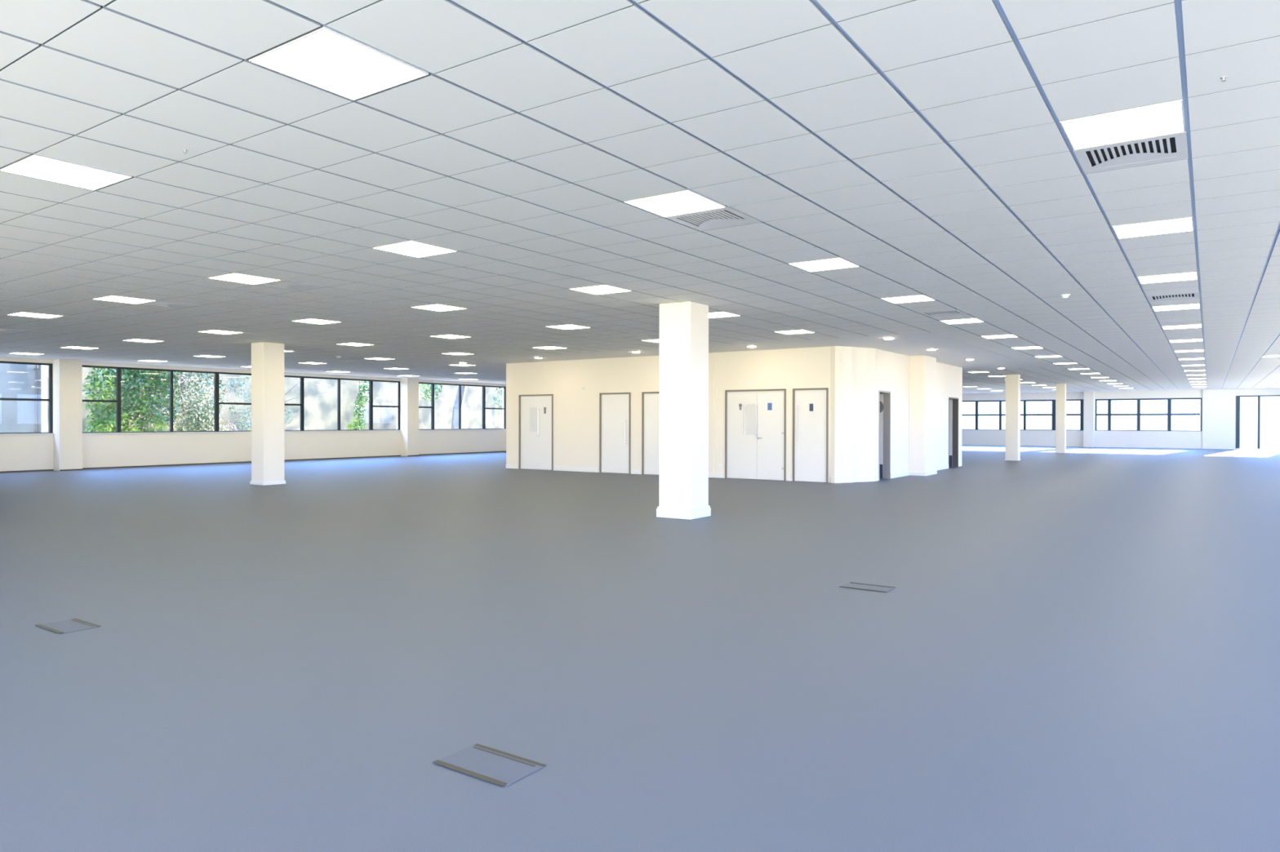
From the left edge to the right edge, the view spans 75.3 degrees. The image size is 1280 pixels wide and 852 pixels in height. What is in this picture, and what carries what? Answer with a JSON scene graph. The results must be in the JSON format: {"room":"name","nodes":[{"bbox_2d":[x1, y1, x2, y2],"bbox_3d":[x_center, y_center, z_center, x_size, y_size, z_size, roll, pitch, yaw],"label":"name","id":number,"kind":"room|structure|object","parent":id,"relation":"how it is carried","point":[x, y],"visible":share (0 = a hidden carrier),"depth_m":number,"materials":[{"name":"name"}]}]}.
{"room":"open-plan office","nodes":[
{"label":"open-plan office","id":0,"kind":"room"},
{"bbox_2d":[0,356,506,471],"bbox_3d":[-8.274,-0.352,34.306,0.250,3.040,55.700,0,0,34],"label":"wall","id":1,"kind":"structure","parent":0,"point":[18,452],"depth_m":26.46,"materials":[{"name":"beige paint"}]},
{"bbox_2d":[0,360,53,434],"bbox_3d":[-17.634,-0.746,20.552,0.080,1.910,5.370,0,0,34],"label":"window","id":2,"kind":"structure","parent":1,"relation":"in","point":[50,400],"depth_m":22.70,"materials":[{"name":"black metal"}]},
{"bbox_2d":[82,364,251,433],"bbox_3d":[-14.284,-0.768,25.433,0.080,1.910,5.370,0,0,34],"label":"window","id":3,"kind":"structure","parent":1,"relation":"in","point":[216,411],"depth_m":25.35,"materials":[{"name":"black metal"}]},
{"bbox_2d":[1,429,484,434],"bbox_3d":[-7.572,0.154,35.191,0.150,0.020,52.710,0,0,34],"label":"trim","id":4,"kind":"structure","parent":1,"relation":"attached to","point":[433,429],"depth_m":26.47,"materials":[{"name":"white paint"}]},
{"bbox_2d":[0,450,506,472],"bbox_3d":[-7.365,1.148,35.053,0.415,0.035,53.830,0,0,34],"label":"baseboard","id":5,"kind":"structure","parent":1,"relation":"attached to","point":[505,451],"depth_m":26.19,"materials":[{"name":"grey"}]},
{"bbox_2d":[284,375,399,431],"bbox_3d":[-10.934,-0.789,30.314,0.080,1.910,5.370,0,0,34],"label":"window","id":6,"kind":"structure","parent":1,"relation":"in","point":[371,381],"depth_m":30.25,"materials":[{"name":"black metal"}]},
{"bbox_2d":[418,382,506,430],"bbox_3d":[-7.584,-0.811,35.194,0.080,1.910,5.370,0,0,34],"label":"window","id":7,"kind":"structure","parent":1,"relation":"in","point":[432,406],"depth_m":35.18,"materials":[{"name":"black metal"}]},
{"bbox_2d":[0,444,1279,851],"bbox_3d":[4.194,1.354,25.756,30.600,0.250,56.300,0,0,34],"label":"floor","id":8,"kind":"structure","parent":0,"point":[1077,650],"depth_m":4.70,"materials":[{"name":"carpet"}]},
{"bbox_2d":[35,618,101,634],"bbox_3d":[-3.784,1.323,5.492,0.390,0.006,0.236,0,0,34],"label":"floor hatch","id":9,"kind":"object","parent":8,"relation":"on","point":[72,625],"visible":1,"depth_m":5.48,"materials":[{"name":"grey"}]},
{"bbox_2d":[53,359,418,471],"bbox_3d":[-7.370,-0.355,35.050,0.400,3.040,53.830,0,0,34],"label":"piers","id":10,"kind":"object","parent":8,"relation":"on","point":[67,373],"visible":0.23,"depth_m":22.78,"materials":[{"name":"beige paint"}]},
{"bbox_2d":[249,342,285,485],"bbox_3d":[-8.015,-0.263,17.888,0.520,3.037,0.520,0,0,34],"label":"column","id":11,"kind":"structure","parent":8,"relation":"on","point":[267,357],"depth_m":17.71,"materials":[{"name":"beige paint"}]},
{"bbox_2d":[432,743,546,786],"bbox_3d":[-0.598,1.339,3.287,0.390,0.006,0.236,0,0,34],"label":"floor hatch","id":12,"kind":"object","parent":8,"relation":"on","point":[495,766],"visible":1,"depth_m":3.28,"materials":[{"name":"grey"}]},
{"bbox_2d":[656,301,711,519],"bbox_3d":[0.630,-0.221,11.893,0.570,3.037,0.570,0,0,34],"label":"column","id":13,"kind":"structure","parent":8,"relation":"on","point":[683,402],"depth_m":11.70,"materials":[{"name":"beige paint"}]},
{"bbox_2d":[839,582,895,592],"bbox_3d":[1.868,1.323,6.816,0.390,0.006,0.236,0,0,34],"label":"floor outlet cover","id":14,"kind":"object","parent":8,"relation":"on","point":[851,585],"visible":1,"depth_m":6.81,"materials":[{"name":"grey"}]},
{"bbox_2d":[1004,374,1020,461],"bbox_3d":[13.219,-0.297,29.439,0.440,3.037,0.420,0,0,34],"label":"column","id":15,"kind":"structure","parent":8,"relation":"on","point":[1012,444],"depth_m":29.28,"materials":[{"name":"beige paint"}]},
{"bbox_2d":[1055,383,1066,453],"bbox_3d":[18.451,-0.328,36.399,0.390,3.037,0.420,0,0,34],"label":"column","id":16,"kind":"structure","parent":8,"relation":"on","point":[1060,388],"depth_m":36.24,"materials":[{"name":"beige paint"}]},
{"bbox_2d":[1185,448,1234,450],"bbox_3d":[28.540,1.170,41.610,2.000,0.012,1.000,0,0,34],"label":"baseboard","id":17,"kind":"structure","parent":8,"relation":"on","point":[1185,449],"depth_m":41.56,"materials":[{"name":"white"}]},
{"bbox_2d":[0,0,1279,393],"bbox_3d":[4.198,-2.041,25.738,31.000,0.460,56.700,0,0,34],"label":"ceiling","id":18,"kind":"structure","parent":0,"point":[923,146],"depth_m":5.79,"materials":[{"name":"tile"}]},
{"bbox_2d":[0,328,30,333],"bbox_3d":[-11.753,-1.781,15.401,0.584,0.009,0.584,0,0,34],"label":"ceiling vent","id":19,"kind":"object","parent":18,"relation":"in","point":[1,329],"visible":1,"depth_m":15.51,"materials":[{"name":"white metal"}]},
{"bbox_2d":[11,352,42,355],"bbox_3d":[-15.341,-1.815,20.775,0.575,0.016,0.575,0,0,34],"label":"recessed light","id":20,"kind":"object","parent":18,"relation":"in","point":[27,353],"visible":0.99,"depth_m":20.78,"materials":[{"name":"white plastic"}]},
{"bbox_2d":[6,311,62,318],"bbox_3d":[-9.619,-1.768,13.208,0.575,0.016,0.575,0,0,34],"label":"recessed light","id":21,"kind":"object","parent":18,"relation":"in","point":[20,313],"visible":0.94,"depth_m":13.22,"materials":[{"name":"white plastic"}]},
{"bbox_2d":[0,153,132,190],"bbox_3d":[-3.897,-1.721,5.642,0.575,0.016,0.575,0,0,34],"label":"recessed light","id":22,"kind":"object","parent":18,"relation":"in","point":[35,166],"visible":1,"depth_m":5.61,"materials":[{"name":"white plastic"}]},
{"bbox_2d":[61,346,99,349],"bbox_3d":[-12.868,-1.803,19.077,0.575,0.016,0.575,0,0,34],"label":"recessed light","id":23,"kind":"object","parent":18,"relation":"in","point":[68,347],"visible":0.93,"depth_m":19.13,"materials":[{"name":"white plastic"}]},
{"bbox_2d":[92,295,156,304],"bbox_3d":[-7.146,-1.756,11.511,0.575,0.016,0.575,0,0,34],"label":"recessed light","id":24,"kind":"object","parent":18,"relation":"in","point":[109,298],"visible":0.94,"depth_m":11.51,"materials":[{"name":"white plastic"}]},
{"bbox_2d":[124,338,161,342],"bbox_3d":[-10.395,-1.791,17.379,0.575,0.016,0.575,0,0,34],"label":"recessed light","id":25,"kind":"object","parent":18,"relation":"in","point":[131,340],"visible":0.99,"depth_m":17.36,"materials":[{"name":"white plastic"}]},
{"bbox_2d":[141,360,168,362],"bbox_3d":[-13.644,-1.826,23.248,0.575,0.016,0.575,0,0,34],"label":"recessed light","id":26,"kind":"object","parent":18,"relation":"in","point":[141,360],"visible":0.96,"depth_m":23.28,"materials":[{"name":"white plastic"}]},
{"bbox_2d":[137,300,199,308],"bbox_3d":[-6.806,-1.756,12.005,0.584,0.009,0.584,0,0,34],"label":"ceiling vent","id":27,"kind":"object","parent":18,"relation":"in","point":[161,304],"visible":1,"depth_m":12.01,"materials":[{"name":"white metal"}]},
{"bbox_2d":[193,355,222,357],"bbox_3d":[-11.170,-1.814,21.550,0.575,0.016,0.575,0,0,34],"label":"recessed light","id":28,"kind":"object","parent":18,"relation":"in","point":[206,356],"visible":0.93,"depth_m":21.50,"materials":[{"name":"white plastic"}]},
{"bbox_2d":[197,329,243,334],"bbox_3d":[-7.921,-1.779,15.682,0.575,0.016,0.575,0,0,34],"label":"recessed light","id":29,"kind":"object","parent":18,"relation":"in","point":[215,331],"visible":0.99,"depth_m":15.60,"materials":[{"name":"white plastic"}]},
{"bbox_2d":[207,272,280,284],"bbox_3d":[-4.672,-1.744,9.813,0.575,0.016,0.575,0,0,34],"label":"recessed light","id":30,"kind":"object","parent":18,"relation":"in","point":[234,277],"visible":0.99,"depth_m":9.79,"materials":[{"name":"white plastic"}]},
{"bbox_2d":[256,280,325,291],"bbox_3d":[-4.333,-1.744,10.307,0.584,0.009,0.584,0,0,34],"label":"ceiling vent","id":31,"kind":"object","parent":18,"relation":"in","point":[288,285],"visible":1,"depth_m":10.29,"materials":[{"name":"white metal"}]},
{"bbox_2d":[299,362,324,364],"bbox_3d":[-9.473,-1.825,24.024,0.575,0.016,0.575,0,0,34],"label":"recessed light","id":32,"kind":"object","parent":18,"relation":"in","point":[300,362],"visible":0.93,"depth_m":23.89,"materials":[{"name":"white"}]},
{"bbox_2d":[292,318,342,324],"bbox_3d":[-5.448,-1.767,13.984,0.575,0.016,0.575,0,0,34],"label":"recessed light","id":33,"kind":"object","parent":18,"relation":"in","point":[309,320],"visible":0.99,"depth_m":13.93,"materials":[{"name":"white plastic"}]},
{"bbox_2d":[248,24,428,100],"bbox_3d":[-1.423,-1.709,3.944,0.575,0.016,0.575,0,0,34],"label":"recessed light","id":34,"kind":"object","parent":18,"relation":"in","point":[328,59],"visible":1,"depth_m":3.90,"materials":[{"name":"white plastic"}]},
{"bbox_2d":[335,342,374,346],"bbox_3d":[-6.223,-1.790,18.155,0.575,0.016,0.575,0,0,34],"label":"recessed light","id":35,"kind":"object","parent":18,"relation":"in","point":[345,344],"visible":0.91,"depth_m":18.15,"materials":[{"name":"white plastic"}]},
{"bbox_2d":[364,357,391,359],"bbox_3d":[-6.999,-1.813,22.326,0.575,0.016,0.575,0,0,34],"label":"recessed light","id":36,"kind":"object","parent":18,"relation":"in","point":[375,358],"visible":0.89,"depth_m":22.26,"materials":[{"name":"white plastic"}]},
{"bbox_2d":[382,368,404,369],"bbox_3d":[-7.775,-1.836,26.497,0.575,0.016,0.575,0,0,34],"label":"recessed light","id":37,"kind":"object","parent":18,"relation":"in","point":[383,368],"visible":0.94,"depth_m":26.38,"materials":[{"name":"white plastic"}]},
{"bbox_2d":[371,240,457,257],"bbox_3d":[-2.199,-1.732,8.115,0.575,0.016,0.575,0,0,34],"label":"recessed light","id":38,"kind":"object","parent":18,"relation":"in","point":[413,248],"visible":0.93,"depth_m":8.10,"materials":[{"name":"white plastic"}]},
{"bbox_2d":[410,303,466,311],"bbox_3d":[-2.974,-1.755,12.286,0.575,0.016,0.575,0,0,34],"label":"recessed light","id":39,"kind":"object","parent":18,"relation":"in","point":[437,307],"visible":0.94,"depth_m":12.30,"materials":[{"name":"white plastic"}]},
{"bbox_2d":[432,334,469,338],"bbox_3d":[-3.750,-1.778,16.457,0.575,0.016,0.575,0,0,34],"label":"recessed light","id":40,"kind":"object","parent":18,"relation":"in","point":[448,336],"visible":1,"depth_m":16.45,"materials":[{"name":"white plastic"}]},
{"bbox_2d":[443,352,472,355],"bbox_3d":[-4.526,-1.801,20.628,0.575,0.016,0.575,0,0,34],"label":"recessed light","id":41,"kind":"object","parent":18,"relation":"in","point":[452,353],"visible":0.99,"depth_m":20.62,"materials":[{"name":"white plastic"}]},
{"bbox_2d":[450,364,474,366],"bbox_3d":[-5.301,-1.824,24.799,0.575,0.016,0.575,0,0,34],"label":"recessed light","id":42,"kind":"object","parent":18,"relation":"in","point":[461,365],"visible":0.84,"depth_m":24.81,"materials":[{"name":"white plastic"}]},
{"bbox_2d":[534,346,568,349],"bbox_3d":[-2.052,-1.789,18.931,0.575,0.016,0.575,0,0,34],"label":"recessed light","id":43,"kind":"object","parent":18,"relation":"in","point":[547,347],"visible":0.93,"depth_m":18.97,"materials":[{"name":"white plastic"}]},
{"bbox_2d":[546,324,591,329],"bbox_3d":[-1.277,-1.766,14.760,0.575,0.016,0.575,0,0,34],"label":"recessed light","id":44,"kind":"object","parent":18,"relation":"in","point":[569,326],"visible":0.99,"depth_m":14.72,"materials":[{"name":"white plastic"}]},
{"bbox_2d":[569,284,631,294],"bbox_3d":[-0.501,-1.743,10.588,0.575,0.016,0.575,0,0,34],"label":"recessed light","id":45,"kind":"object","parent":18,"relation":"in","point":[600,289],"visible":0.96,"depth_m":10.54,"materials":[{"name":"white plastic"}]},
{"bbox_2d":[643,338,659,342],"bbox_3d":[0.421,-1.777,17.233,0.575,0.016,0.575,0,0,34],"label":"recessed light","id":46,"kind":"object","parent":18,"relation":"in","point":[649,340],"visible":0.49,"depth_m":17.23,"materials":[{"name":"white plastic"}]},
{"bbox_2d":[623,187,726,217],"bbox_3d":[0.275,-1.720,6.417,0.575,0.016,0.575,0,0,34],"label":"recessed light","id":47,"kind":"object","parent":18,"relation":"in","point":[688,201],"visible":1,"depth_m":6.39,"materials":[{"name":"white plastic"}]},
{"bbox_2d":[665,206,761,231],"bbox_3d":[0.614,-1.720,6.912,0.584,0.009,0.584,0,0,34],"label":"ceiling vent","id":48,"kind":"object","parent":18,"relation":"in","point":[725,217],"visible":1,"depth_m":6.89,"materials":[{"name":"white metal"}]},
{"bbox_2d":[708,311,741,318],"bbox_3d":[1.197,-1.754,13.062,0.575,0.016,0.575,0,0,34],"label":"recessed light","id":49,"kind":"object","parent":18,"relation":"in","point":[716,314],"visible":0.64,"depth_m":13.01,"materials":[{"name":"white plastic"}]},
{"bbox_2d":[773,329,815,334],"bbox_3d":[2.894,-1.764,15.535,0.575,0.016,0.575,0,0,34],"label":"recessed light","id":50,"kind":"object","parent":18,"relation":"in","point":[795,331],"visible":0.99,"depth_m":15.48,"materials":[{"name":"white plastic"}]},
{"bbox_2d":[788,256,859,271],"bbox_3d":[1.972,-1.730,8.891,0.575,0.016,0.575,0,0,34],"label":"recessed light","id":51,"kind":"object","parent":18,"relation":"in","point":[840,262],"visible":0.99,"depth_m":8.88,"materials":[{"name":"white plastic"}]},
{"bbox_2d":[880,293,935,303],"bbox_3d":[3.670,-1.741,11.364,0.575,0.016,0.575,0,0,34],"label":"recessed light","id":52,"kind":"object","parent":18,"relation":"in","point":[923,297],"visible":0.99,"depth_m":11.34,"materials":[{"name":"white plastic"}]},
{"bbox_2d":[919,309,967,316],"bbox_3d":[4.689,-1.746,12.848,0.584,0.009,0.584,0,0,34],"label":"ceiling vent","id":53,"kind":"object","parent":18,"relation":"in","point":[957,312],"visible":1,"depth_m":12.85,"materials":[{"name":"white metal"}]},
{"bbox_2d":[940,317,984,324],"bbox_3d":[5.368,-1.752,13.838,0.575,0.016,0.575,0,0,34],"label":"recessed light","id":54,"kind":"object","parent":18,"relation":"in","point":[969,320],"visible":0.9,"depth_m":13.81,"materials":[{"name":"white plastic"}]},
{"bbox_2d":[982,333,1017,338],"bbox_3d":[7.066,-1.763,16.311,0.575,0.016,0.575,0,0,34],"label":"recessed light","id":55,"kind":"object","parent":18,"relation":"in","point":[1012,335],"visible":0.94,"depth_m":16.31,"materials":[{"name":"white plastic"}]},
{"bbox_2d":[1012,346,1043,349],"bbox_3d":[8.763,-1.774,18.784,0.575,0.016,0.575,0,0,34],"label":"recessed light","id":56,"kind":"object","parent":18,"relation":"in","point":[1034,347],"visible":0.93,"depth_m":18.82,"materials":[{"name":"white plastic"}]},
{"bbox_2d":[1034,355,1062,357],"bbox_3d":[10.461,-1.785,21.258,0.575,0.016,0.575,0,0,34],"label":"recessed light","id":57,"kind":"object","parent":18,"relation":"in","point":[1055,356],"visible":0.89,"depth_m":21.15,"materials":[{"name":"white plastic"}]},
{"bbox_2d":[1036,355,1061,357],"bbox_3d":[10.461,-1.783,21.258,0.559,0.009,0.559,0,0,34],"label":"diffuser","id":58,"kind":"object","parent":57,"relation":"attached to","point":[1037,356],"depth_m":21.15,"materials":[{"name":"white plastic"}]},
{"bbox_2d":[1059,293,1070,298],"bbox_3d":[5.603,-1.708,10.947,0.130,0.045,0.130,0,0,34],"label":"smoke detector","id":59,"kind":"object","parent":18,"relation":"attached to","point":[1064,295],"visible":1,"depth_m":10.91,"materials":[{"name":"white plastic"}]},
{"bbox_2d":[1053,362,1078,364],"bbox_3d":[12.159,-1.796,23.731,0.575,0.016,0.575,0,0,34],"label":"recessed light","id":60,"kind":"object","parent":18,"relation":"in","point":[1064,362],"visible":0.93,"depth_m":23.79,"materials":[{"name":"white plastic"}]},
{"bbox_2d":[1053,362,1077,364],"bbox_3d":[12.159,-1.794,23.731,0.559,0.009,0.559,0,0,34],"label":"diffuser","id":61,"kind":"object","parent":60,"relation":"attached to","point":[1064,362],"depth_m":23.79,"materials":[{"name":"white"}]},
{"bbox_2d":[1068,368,1089,369],"bbox_3d":[13.857,-1.807,26.204,0.575,0.016,0.575,0,0,34],"label":"recessed light","id":62,"kind":"object","parent":18,"relation":"in","point":[1077,368],"visible":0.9,"depth_m":26.35,"materials":[{"name":"white plastic"}]},
{"bbox_2d":[1059,98,1185,150],"bbox_3d":[2.748,-1.708,4.720,0.575,0.016,0.575,0,0,34],"label":"recessed light","id":63,"kind":"object","parent":18,"relation":"in","point":[1167,117],"visible":1,"depth_m":4.69,"materials":[{"name":"white plastic"}]},
{"bbox_2d":[1073,130,1188,173],"bbox_3d":[3.088,-1.708,5.214,0.584,0.009,0.584,0,0,34],"label":"ceiling vent","id":64,"kind":"object","parent":18,"relation":"in","point":[1173,147],"visible":1,"depth_m":5.20,"materials":[{"name":"white metal"}]},
{"bbox_2d":[1111,216,1193,238],"bbox_3d":[4.446,-1.718,7.193,0.575,0.016,0.575,0,0,34],"label":"recessed light","id":65,"kind":"object","parent":18,"relation":"in","point":[1186,224],"visible":1,"depth_m":7.18,"materials":[{"name":"white plastic"}]},
{"bbox_2d":[1137,271,1197,284],"bbox_3d":[6.144,-1.729,9.666,0.575,0.016,0.575,0,0,34],"label":"recessed light","id":66,"kind":"object","parent":18,"relation":"in","point":[1192,275],"visible":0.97,"depth_m":9.65,"materials":[{"name":"white plastic"}]},
{"bbox_2d":[1146,292,1199,301],"bbox_3d":[7.162,-1.734,11.150,0.584,0.009,0.584,0,0,34],"label":"ceiling vent","id":67,"kind":"object","parent":18,"relation":"in","point":[1187,295],"visible":1,"depth_m":11.15,"materials":[{"name":"white metal"}]},
{"bbox_2d":[1152,303,1199,311],"bbox_3d":[7.841,-1.740,12.140,0.575,0.016,0.575,0,0,34],"label":"recessed light","id":68,"kind":"object","parent":18,"relation":"in","point":[1192,305],"visible":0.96,"depth_m":12.12,"materials":[{"name":"white plastic"}]},
{"bbox_2d":[1162,324,1201,329],"bbox_3d":[9.539,-1.751,14.613,0.575,0.016,0.575,0,0,34],"label":"recessed light","id":69,"kind":"object","parent":18,"relation":"in","point":[1197,326],"visible":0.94,"depth_m":14.60,"materials":[{"name":"white plastic"}]},
{"bbox_2d":[1168,338,1203,342],"bbox_3d":[11.237,-1.762,17.087,0.575,0.016,0.575,0,0,34],"label":"recessed light","id":70,"kind":"object","parent":18,"relation":"in","point":[1194,340],"visible":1,"depth_m":17.08,"materials":[{"name":"white plastic"}]},
{"bbox_2d":[1174,349,1204,352],"bbox_3d":[12.934,-1.773,19.560,0.575,0.016,0.575,0,0,34],"label":"recessed light","id":71,"kind":"object","parent":18,"relation":"in","point":[1198,350],"visible":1,"depth_m":19.63,"materials":[{"name":"white plastic"}]},
{"bbox_2d":[1178,357,1204,359],"bbox_3d":[14.632,-1.784,22.033,0.575,0.016,0.575,0,0,34],"label":"recessed light","id":72,"kind":"object","parent":18,"relation":"in","point":[1203,357],"visible":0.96,"depth_m":21.90,"materials":[{"name":"white plastic"}]},
{"bbox_2d":[1178,358,1204,359],"bbox_3d":[14.632,-1.781,22.033,0.559,0.009,0.559,0,0,34],"label":"diffuser","id":73,"kind":"object","parent":72,"relation":"attached to","point":[1180,358],"depth_m":21.91,"materials":[{"name":"white plastic"}]},
{"bbox_2d":[1181,364,1204,366],"bbox_3d":[16.330,-1.795,24.507,0.575,0.016,0.575,0,0,34],"label":"recessed light","id":74,"kind":"object","parent":18,"relation":"in","point":[1181,365],"visible":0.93,"depth_m":24.41,"materials":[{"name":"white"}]},
{"bbox_2d":[1262,355,1279,357],"bbox_3d":[16.116,-1.777,21.015,0.575,0.016,0.575,0,0,34],"label":"recessed light","id":75,"kind":"object","parent":18,"relation":"in","point":[1273,355],"visible":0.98,"depth_m":21.06,"materials":[{"name":"white plastic"}]},
{"bbox_2d":[506,346,830,483],"bbox_3d":[0.243,-0.273,21.376,9.850,3.040,0.220,0,0,34],"label":"wall","id":76,"kind":"structure","parent":0,"point":[575,409],"depth_m":21.56,"materials":[{"name":"beige paint"}]},
{"bbox_2d":[518,394,553,470],"bbox_3d":[-2.919,0.172,23.452,1.270,2.120,0.180,0,0,34],"label":"door","id":77,"kind":"structure","parent":76,"relation":"in","point":[535,411],"depth_m":23.44,"materials":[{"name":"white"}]},
{"bbox_2d":[599,392,631,474],"bbox_3d":[-0.639,0.183,21.887,1.000,2.120,0.180,0,0,34],"label":"door","id":78,"kind":"structure","parent":76,"relation":"in","point":[615,408],"depth_m":21.88,"materials":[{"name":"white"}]},
{"bbox_2d":[641,391,659,475],"bbox_3d":[0.513,0.189,21.119,1.030,2.120,0.142,0,0,34],"label":"door","id":79,"kind":"structure","parent":76,"relation":"in","point":[650,400],"depth_m":21.25,"materials":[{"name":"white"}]},
{"bbox_2d":[712,352,715,477],"bbox_3d":[1.787,-0.264,20.171,0.060,3.040,0.020,0,0,34],"label":"trim","id":80,"kind":"structure","parent":76,"relation":"attached to","point":[713,353],"depth_m":20.16,"materials":[{"name":"beige paint"}]},
{"bbox_2d":[506,462,960,481],"bbox_3d":[2.978,1.173,24.771,10.528,0.120,8.938,0,0,34],"label":"baseboard","id":81,"kind":"structure","parent":76,"relation":"attached to","point":[717,475],"depth_m":22.34,"materials":[{"name":"white paint"}]},
{"bbox_2d":[724,388,786,480],"bbox_3d":[2.725,0.200,19.578,1.580,2.120,0.180,0,0,34],"label":"door","id":82,"kind":"structure","parent":76,"relation":"in","point":[755,420],"depth_m":19.55,"materials":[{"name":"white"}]},
{"bbox_2d":[792,387,828,483],"bbox_3d":[3.867,0.205,18.795,0.850,2.120,0.180,0,0,34],"label":"door","id":83,"kind":"structure","parent":76,"relation":"in","point":[810,406],"depth_m":18.78,"materials":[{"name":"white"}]},
{"bbox_2d":[830,346,875,483],"bbox_3d":[4.786,-0.253,18.790,1.234,3.040,0.322,0,0,-29],"label":"wall","id":84,"kind":"structure","parent":0,"point":[852,369],"depth_m":18.60,"materials":[{"name":"beige paint"}]},
{"bbox_2d":[875,348,960,481],"bbox_3d":[7.545,-0.268,22.277,0.150,3.040,7.870,0,0,34],"label":"wall","id":85,"kind":"structure","parent":0,"point":[891,369],"depth_m":20.73,"materials":[{"name":"beige paint"}]},
{"bbox_2d":[878,390,890,480],"bbox_3d":[5.366,0.217,19.803,0.962,2.090,0.820,0,0,34],"label":"door","id":86,"kind":"structure","parent":85,"relation":"in","point":[884,433],"depth_m":19.90,"materials":[{"name":"grey wood"}]},
{"bbox_2d":[948,397,958,468],"bbox_3d":[8.968,0.194,25.050,0.962,2.090,1.110,0,0,34],"label":"door","id":87,"kind":"structure","parent":85,"relation":"in","point":[953,404],"depth_m":25.27,"materials":[{"name":"grey"}]},
{"bbox_2d":[909,355,936,471],"bbox_3d":[7.299,-0.264,21.434,0.401,3.040,1.000,0,0,34],"label":"column","id":88,"kind":"structure","parent":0,"point":[922,369],"depth_m":21.07,"materials":[{"name":"beige paint"}]},
{"bbox_2d":[909,470,937,475],"bbox_3d":[7.316,1.206,21.428,0.405,0.100,1.050,0,0,34],"label":"baseboard","id":89,"kind":"structure","parent":88,"relation":"attached to","point":[935,472],"depth_m":21.04,"materials":[{"name":"white paint"}]},
{"bbox_2d":[949,367,962,466],"bbox_3d":[5.558,-0.304,28.535,10.510,3.040,0.200,0,0,34],"label":"wall","id":90,"kind":"structure","parent":0,"point":[961,367],"depth_m":25.56,"materials":[{"name":"beige paint"}]},
{"bbox_2d":[961,388,1279,450],"bbox_3d":[20.027,-0.393,48.811,30.000,3.040,0.250,0,0,34],"label":"wall","id":91,"kind":"structure","parent":0,"point":[1146,438],"depth_m":44.80,"materials":[{"name":"white paint"}]},
{"bbox_2d":[961,399,1083,431],"bbox_3d":[21.416,-0.625,47.802,7.330,1.720,0.140,0,0,34],"label":"window","id":92,"kind":"structure","parent":91,"relation":"in","point":[1000,415],"depth_m":47.33,"materials":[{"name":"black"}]},
{"bbox_2d":[961,443,1201,448],"bbox_3d":[18.209,1.069,49.901,25.780,0.100,0.020,0,0,34],"label":"baseboard","id":93,"kind":"structure","parent":91,"relation":"attached to","point":[977,444],"depth_m":45.06,"materials":[{"name":"white paint"}]},
{"bbox_2d":[1095,397,1202,431],"bbox_3d":[26.898,-0.599,44.039,4.830,1.720,0.140,0,0,34],"label":"window","id":94,"kind":"structure","parent":91,"relation":"in","point":[1169,414],"depth_m":44.14,"materials":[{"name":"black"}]},
{"bbox_2d":[1083,389,1234,449],"bbox_3d":[27.079,-0.356,43.606,6.680,3.040,0.350,0,0,34],"label":"column","id":95,"kind":"structure","parent":91,"relation":"attached to","point":[1217,404],"depth_m":42.27,"materials":[{"name":"white paint"}]},
{"bbox_2d":[1235,395,1279,448],"bbox_3d":[30.964,-0.179,41.262,2.220,2.680,0.140,0,0,34],"label":"door","id":96,"kind":"structure","parent":91,"relation":"in","point":[1237,397],"depth_m":41.74,"materials":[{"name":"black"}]},
{"label":"outside","id":97,"kind":"structure","parent":0,"visible":0},
{"bbox_3d":[-19.290,5.180,48.381,33.700,0.200,110.000,0,0,34],"label":"ground","id":98,"kind":"structure","parent":97,"visible":0},
{"bbox_2d":[82,367,190,431],"bbox_3d":[-16.930,0.455,28.208,1.936,9.476,3.516,0,0,30],"label":"tree","id":99,"kind":"object","parent":98,"relation":"on","point":[133,420],"visible":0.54,"depth_m":27.70,"materials":[{"name":"green plant"}]},
{"bbox_2d":[137,370,237,431],"bbox_3d":[-17.297,0.525,31.781,1.801,9.298,3.751,0,0,34],"label":"tree","id":100,"kind":"object","parent":98,"relation":"on","point":[210,421],"visible":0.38,"depth_m":31.86,"materials":[{"name":"green plant"}]},
{"bbox_2d":[219,374,325,431],"bbox_3d":[-14.440,0.596,32.302,1.637,9.162,4.045,0,0,34],"label":"tree","id":101,"kind":"object","parent":98,"relation":"on","point":[247,378],"visible":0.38,"depth_m":31.68,"materials":[{"name":"green plant"}]},
{"bbox_2d":[47,365,502,432],"bbox_3d":[-5.870,1.035,50.674,0.400,8.100,81.000,0,0,34],"label":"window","id":102,"kind":"structure","parent":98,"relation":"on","point":[320,409],"depth_m":38.35,"materials":[{"name":"clear glass"}]},
{"bbox_2d":[346,381,382,430],"bbox_3d":[-13.080,1.106,38.747,0.631,8.066,2.122,0,0,43],"label":"climbing ivy","id":103,"kind":"object","parent":98,"relation":"on","point":[355,423],"visible":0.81,"depth_m":38.72,"materials":[{"name":"green plant"}]},
{"bbox_2d":[418,383,466,428],"bbox_3d":[-9.597,-0.213,41.348,1.026,10.869,3.393,0,0,34],"label":"tree","id":104,"kind":"object","parent":98,"relation":"on","point":[455,422],"visible":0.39,"depth_m":41.70,"materials":[{"name":"green plant"}]},
{"bbox_2d":[491,387,502,417],"bbox_3d":[-7.573,1.274,45.895,1.685,7.672,1.102,0,0,-39],"label":"shrub","id":105,"kind":"object","parent":98,"relation":"on","point":[496,397],"visible":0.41,"depth_m":45.67,"materials":[{"name":"green plant"}]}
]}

